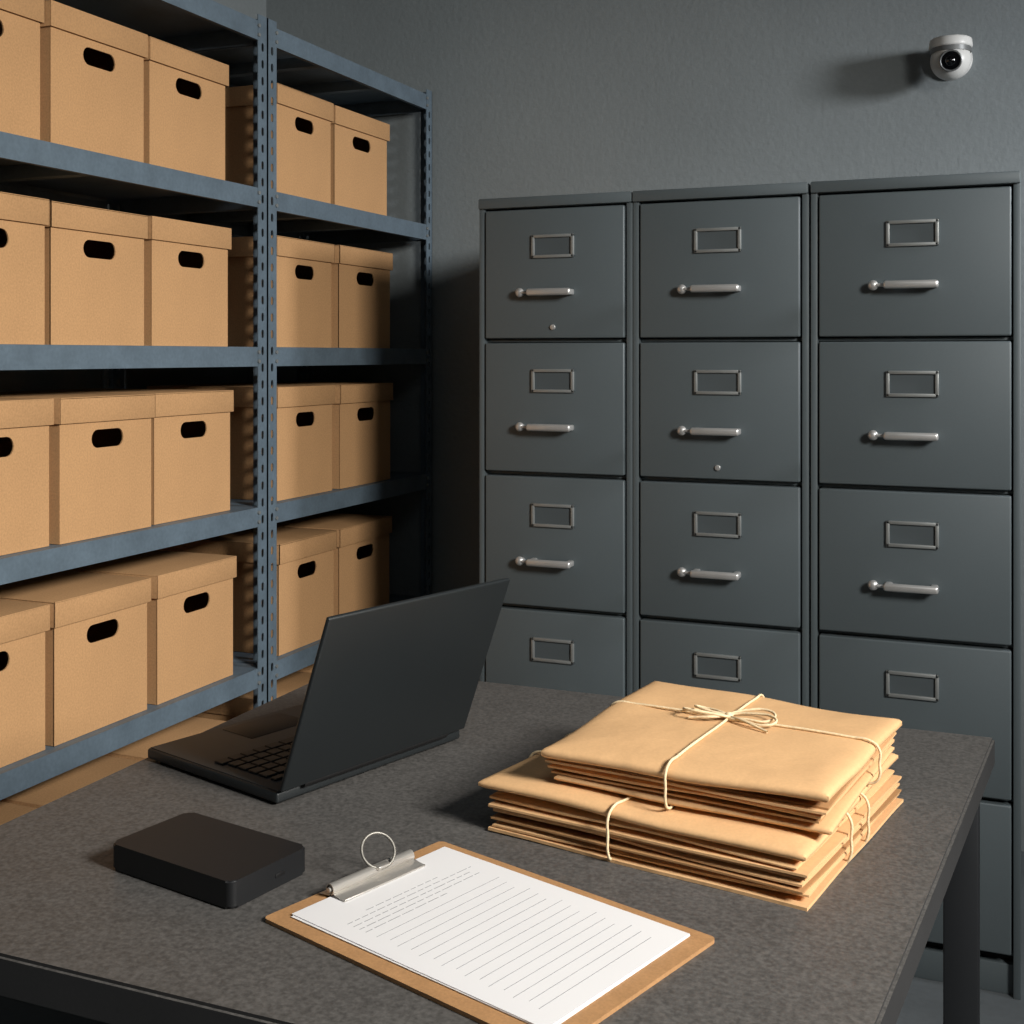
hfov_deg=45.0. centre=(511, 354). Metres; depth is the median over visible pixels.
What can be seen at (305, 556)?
box
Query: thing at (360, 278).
box
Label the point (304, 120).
box
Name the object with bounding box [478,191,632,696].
filing cabinet
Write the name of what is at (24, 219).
box
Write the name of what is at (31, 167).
metal shelving unit
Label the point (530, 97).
wall
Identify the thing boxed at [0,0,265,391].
wall
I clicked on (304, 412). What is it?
box
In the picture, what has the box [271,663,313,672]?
box
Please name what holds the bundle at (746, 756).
on the bundle at (782, 865)
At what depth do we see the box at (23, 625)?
2.27 m
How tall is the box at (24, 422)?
0.278 m
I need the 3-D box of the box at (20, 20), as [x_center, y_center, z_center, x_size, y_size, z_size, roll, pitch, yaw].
[-1.110,-0.532,2.252,0.398,0.272,0.284,0,0,23]
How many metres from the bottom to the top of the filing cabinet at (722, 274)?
1.632 m
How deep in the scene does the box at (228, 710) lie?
3.10 m
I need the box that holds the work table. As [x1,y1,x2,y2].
[0,681,994,1023]
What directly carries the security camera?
attached to the wall at (530, 97)
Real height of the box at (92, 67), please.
0.270 m
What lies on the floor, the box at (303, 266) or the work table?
the work table
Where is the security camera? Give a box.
[929,34,972,80]
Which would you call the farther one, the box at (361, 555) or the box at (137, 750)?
the box at (361, 555)
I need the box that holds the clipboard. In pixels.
[266,831,713,1023]
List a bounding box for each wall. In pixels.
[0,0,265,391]
[266,0,1023,850]
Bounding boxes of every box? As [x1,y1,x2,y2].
[0,0,44,139]
[0,192,49,344]
[0,392,154,544]
[0,398,53,555]
[0,570,150,745]
[0,599,49,767]
[0,755,138,807]
[0,801,36,824]
[11,388,233,524]
[40,0,147,162]
[45,201,147,345]
[66,550,236,704]
[105,717,225,760]
[144,36,228,179]
[144,216,231,346]
[147,384,334,500]
[158,527,336,655]
[193,668,310,720]
[225,83,333,203]
[227,382,392,488]
[228,235,334,347]
[271,512,391,614]
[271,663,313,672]
[331,105,389,215]
[331,245,392,347]
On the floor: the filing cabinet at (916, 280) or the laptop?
the filing cabinet at (916, 280)
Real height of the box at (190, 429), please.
0.278 m
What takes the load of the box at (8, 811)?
on the metal shelving unit at (31, 167)
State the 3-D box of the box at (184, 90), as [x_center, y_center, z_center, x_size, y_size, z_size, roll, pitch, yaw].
[-0.888,-0.531,2.786,0.398,0.271,0.281,0,0,22]
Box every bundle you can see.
[478,733,903,910]
[541,681,901,834]
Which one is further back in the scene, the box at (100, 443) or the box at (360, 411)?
the box at (360, 411)
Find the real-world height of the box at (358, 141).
0.271 m
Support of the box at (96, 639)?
on the metal shelving unit at (31, 167)
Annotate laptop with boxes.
[148,578,509,802]
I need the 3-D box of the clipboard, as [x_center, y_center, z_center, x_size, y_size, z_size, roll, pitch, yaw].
[-0.024,0.498,1.114,0.338,0.043,0.236,0,0,40]
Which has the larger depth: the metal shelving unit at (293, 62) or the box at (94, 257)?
the metal shelving unit at (293, 62)
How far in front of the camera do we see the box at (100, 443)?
2.45 m
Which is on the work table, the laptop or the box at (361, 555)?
the laptop
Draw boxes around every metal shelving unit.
[0,0,266,799]
[117,18,431,701]
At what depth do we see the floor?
2.42 m
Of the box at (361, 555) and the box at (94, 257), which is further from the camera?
the box at (361, 555)
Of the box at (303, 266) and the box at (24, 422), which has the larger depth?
the box at (303, 266)
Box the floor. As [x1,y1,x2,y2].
[896,851,1023,1023]
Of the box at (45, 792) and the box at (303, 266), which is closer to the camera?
the box at (45, 792)
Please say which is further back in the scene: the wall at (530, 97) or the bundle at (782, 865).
the wall at (530, 97)
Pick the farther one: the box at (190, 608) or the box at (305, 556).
the box at (305, 556)
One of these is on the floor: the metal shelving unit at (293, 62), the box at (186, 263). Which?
the metal shelving unit at (293, 62)
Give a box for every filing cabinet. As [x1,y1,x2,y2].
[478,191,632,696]
[632,182,810,706]
[811,171,1020,999]

